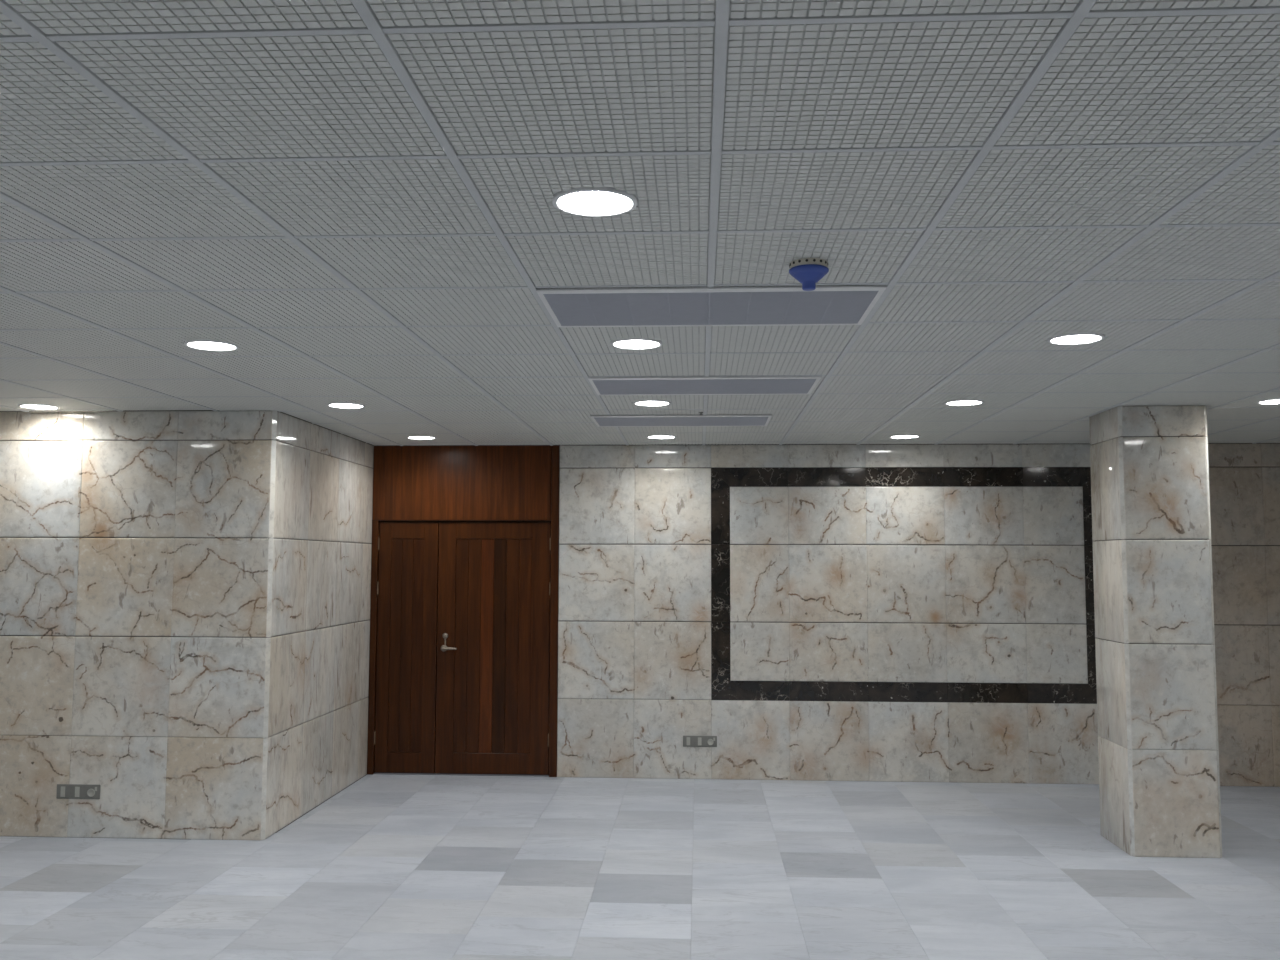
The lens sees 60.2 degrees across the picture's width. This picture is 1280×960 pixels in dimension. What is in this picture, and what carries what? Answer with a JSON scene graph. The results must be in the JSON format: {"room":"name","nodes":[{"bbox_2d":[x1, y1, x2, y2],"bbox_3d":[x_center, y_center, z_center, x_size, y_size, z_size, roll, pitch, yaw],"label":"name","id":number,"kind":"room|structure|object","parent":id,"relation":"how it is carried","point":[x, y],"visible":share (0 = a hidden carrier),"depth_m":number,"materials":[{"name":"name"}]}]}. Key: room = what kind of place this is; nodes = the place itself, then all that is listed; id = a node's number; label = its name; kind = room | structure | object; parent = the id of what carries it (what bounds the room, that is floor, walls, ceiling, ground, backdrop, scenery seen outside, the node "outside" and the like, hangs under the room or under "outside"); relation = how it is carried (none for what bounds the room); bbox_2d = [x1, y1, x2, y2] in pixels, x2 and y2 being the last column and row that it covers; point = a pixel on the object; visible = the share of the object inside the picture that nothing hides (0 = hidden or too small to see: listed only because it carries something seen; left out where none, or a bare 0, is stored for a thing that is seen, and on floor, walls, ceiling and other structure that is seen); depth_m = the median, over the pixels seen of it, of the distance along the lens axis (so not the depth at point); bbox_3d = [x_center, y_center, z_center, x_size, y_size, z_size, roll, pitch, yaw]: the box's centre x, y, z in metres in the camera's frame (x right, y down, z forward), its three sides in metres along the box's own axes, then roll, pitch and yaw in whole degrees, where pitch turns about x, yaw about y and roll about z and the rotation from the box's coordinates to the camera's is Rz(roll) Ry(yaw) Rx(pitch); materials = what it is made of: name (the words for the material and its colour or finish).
{"room":"building lobby","nodes":[
{"label":"building lobby","id":0,"kind":"room"},
{"bbox_2d":[0,410,374,839],"bbox_3d":[-3.634,0.967,7.814,2.912,2.732,2.150,0,-4,3],"label":"wall","id":1,"kind":"structure","parent":0,"point":[185,595],"depth_m":6.74,"materials":[{"name":"beige stone"}]},
{"bbox_2d":[56,784,99,798],"bbox_3d":[-3.380,1.875,6.646,0.267,0.085,0.013,0,-4,3],"label":"wall socket","id":2,"kind":"object","parent":1,"relation":"attached to","point":[64,791],"visible":1,"depth_m":6.64,"materials":[{"name":"grey plastic"}]},
{"bbox_2d":[0,0,1279,445],"bbox_3d":[-0.045,-0.749,3.415,10.350,0.164,10.686,0,-4,3],"label":"ceiling","id":3,"kind":"structure","parent":0,"point":[353,197],"depth_m":2.85,"materials":[{"name":"white metal"}]},
{"bbox_2d":[18,403,59,409],"bbox_3d":[-3.609,-0.461,6.628,0.220,0.051,0.220,0,-4,3],"label":"ceiling light","id":4,"kind":"object","parent":3,"relation":"attached to","point":[29,406],"visible":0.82,"depth_m":6.68,"materials":[{"name":"grey plastic"}]},
{"bbox_2d":[184,339,238,350],"bbox_3d":[-1.835,-0.597,4.731,0.220,0.051,0.220,0,-4,3],"label":"ceiling light","id":5,"kind":"object","parent":3,"relation":"attached to","point":[209,345],"visible":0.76,"depth_m":4.79,"materials":[{"name":"grey plastic"}]},
{"bbox_2d":[327,402,364,408],"bbox_3d":[-1.741,-0.462,6.539,0.220,0.051,0.220,0,-4,3],"label":"ceiling light","id":6,"kind":"object","parent":3,"relation":"attached to","point":[344,405],"visible":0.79,"depth_m":6.60,"materials":[{"name":"grey plastic"}]},
{"bbox_2d":[407,436,435,439],"bbox_3d":[-1.627,-0.337,8.220,0.220,0.051,0.220,0,-4,3],"label":"ceiling light","id":7,"kind":"object","parent":3,"relation":"attached to","point":[408,437],"visible":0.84,"depth_m":8.29,"materials":[{"name":"grey"}]},
{"bbox_2d":[552,186,637,216],"bbox_3d":[-0.115,-0.734,2.837,0.220,0.051,0.220,0,-4,3],"label":"ceiling light","id":8,"kind":"object","parent":3,"relation":"attached to","point":[592,201],"visible":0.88,"depth_m":2.90,"materials":[{"name":"white plastic"}]},
{"bbox_2d":[578,191,609,194],"bbox_3d":[-0.115,-0.758,2.838,0.150,0.002,0.150,0,-4,3],"label":"diffuser","id":9,"kind":"object","parent":8,"relation":"attached to","point":[579,193],"depth_m":2.90,"materials":[{"name":"white plastic"}]},
{"bbox_2d":[610,337,661,349],"bbox_3d":[-0.015,-0.597,4.668,0.220,0.051,0.220,0,-4,3],"label":"ceiling light","id":10,"kind":"object","parent":3,"relation":"attached to","point":[635,343],"visible":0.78,"depth_m":4.74,"materials":[{"name":"grey plastic"}]},
{"bbox_2d":[633,399,670,405],"bbox_3d":[0.070,-0.467,6.403,0.220,0.051,0.220,0,-4,3],"label":"ceiling light","id":11,"kind":"object","parent":3,"relation":"attached to","point":[648,402],"visible":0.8,"depth_m":6.47,"materials":[{"name":"grey plastic"}]},
{"bbox_2d":[646,434,675,438],"bbox_3d":[0.157,-0.338,8.126,0.220,0.051,0.220,0,-4,3],"label":"ceiling light","id":12,"kind":"object","parent":3,"relation":"attached to","point":[655,436],"visible":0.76,"depth_m":8.19,"materials":[{"name":"grey plastic"}]},
{"bbox_2d":[590,415,771,426],"bbox_3d":[0.269,-0.383,7.169,1.139,0.007,0.527,0,-4,3],"label":"ceiling vent","id":13,"kind":"object","parent":3,"relation":"in","point":[600,420],"visible":1,"depth_m":7.13,"materials":[{"name":"grey metal"}]},
{"bbox_2d":[588,376,820,394],"bbox_3d":[0.332,-0.489,5.750,1.158,0.007,0.552,0,-4,3],"label":"ceiling vent","id":14,"kind":"object","parent":3,"relation":"in","point":[735,385],"visible":1,"depth_m":5.74,"materials":[{"name":"grey metal"}]},
{"bbox_2d":[536,285,886,326],"bbox_3d":[0.250,-0.621,3.985,1.173,0.007,0.582,0,-4,3],"label":"ceiling vent","id":15,"kind":"object","parent":3,"relation":"in","point":[781,305],"visible":1,"depth_m":3.94,"materials":[{"name":"grey metal"}]},
{"bbox_2d":[789,258,828,290],"bbox_3d":[0.521,-0.628,3.403,0.122,0.083,0.122,0,-4,3],"label":"smoke detector","id":16,"kind":"object","parent":3,"relation":"attached to","point":[808,271],"visible":1,"depth_m":3.37,"materials":[{"name":"blue plastic"}]},
{"bbox_2d":[889,434,919,438],"bbox_3d":[1.933,-0.338,8.061,0.220,0.051,0.220,0,-4,3],"label":"ceiling light","id":17,"kind":"object","parent":3,"relation":"attached to","point":[905,436],"visible":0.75,"depth_m":8.13,"materials":[{"name":"grey"}]},
{"bbox_2d":[944,399,983,405],"bbox_3d":[1.864,-0.466,6.348,0.220,0.051,0.220,0,-4,3],"label":"ceiling light","id":18,"kind":"object","parent":3,"relation":"attached to","point":[957,402],"visible":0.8,"depth_m":6.41,"materials":[{"name":"grey plastic"}]},
{"bbox_2d":[1047,332,1104,344],"bbox_3d":[1.793,-0.601,4.539,0.220,0.051,0.220,0,-4,3],"label":"ceiling light","id":19,"kind":"object","parent":3,"relation":"attached to","point":[1077,338],"visible":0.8,"depth_m":4.60,"materials":[{"name":"grey plastic"}]},
{"bbox_2d":[1257,398,1279,404],"bbox_3d":[3.622,-0.467,6.258,0.220,0.051,0.220,0,-4,3],"label":"ceiling light","id":20,"kind":"object","parent":3,"relation":"attached to","point":[1267,401],"visible":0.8,"depth_m":6.34,"materials":[{"name":"grey plastic"}]},
{"bbox_2d":[0,774,1279,959],"bbox_3d":[-0.051,1.976,3.237,10.350,0.140,10.736,0,-4,3],"label":"floor","id":21,"kind":"structure","parent":0,"point":[389,866],"depth_m":5.78,"materials":[{"name":"grey tile"}]},
{"bbox_2d":[1089,406,1221,857],"bbox_3d":[3.065,0.871,6.602,0.510,2.582,0.506,0,-4,3],"label":"column","id":22,"kind":"structure","parent":21,"relation":"on","point":[1157,719],"depth_m":6.38,"materials":[{"name":"beige stone"}]},
{"bbox_2d":[557,443,1279,786],"bbox_3d":[2.434,1.038,8.536,6.147,2.732,0.140,0,-4,3],"label":"wall","id":23,"kind":"structure","parent":0,"point":[820,612],"depth_m":8.50,"materials":[{"name":"beige stone"}]},
{"bbox_2d":[367,445,559,776],"bbox_3d":[-1.382,1.014,8.697,1.491,2.582,0.146,0,-4,3],"label":"door","id":24,"kind":"structure","parent":23,"relation":"in","point":[463,651],"depth_m":8.69,"materials":[{"name":"brown wood"}]},
{"bbox_2d":[683,736,716,746],"bbox_3d":[0.462,2.011,8.490,0.253,0.079,0.013,0,-4,3],"label":"wall socket","id":25,"kind":"object","parent":23,"relation":"attached to","point":[688,741],"visible":1,"depth_m":8.48,"materials":[{"name":"grey plastic"}]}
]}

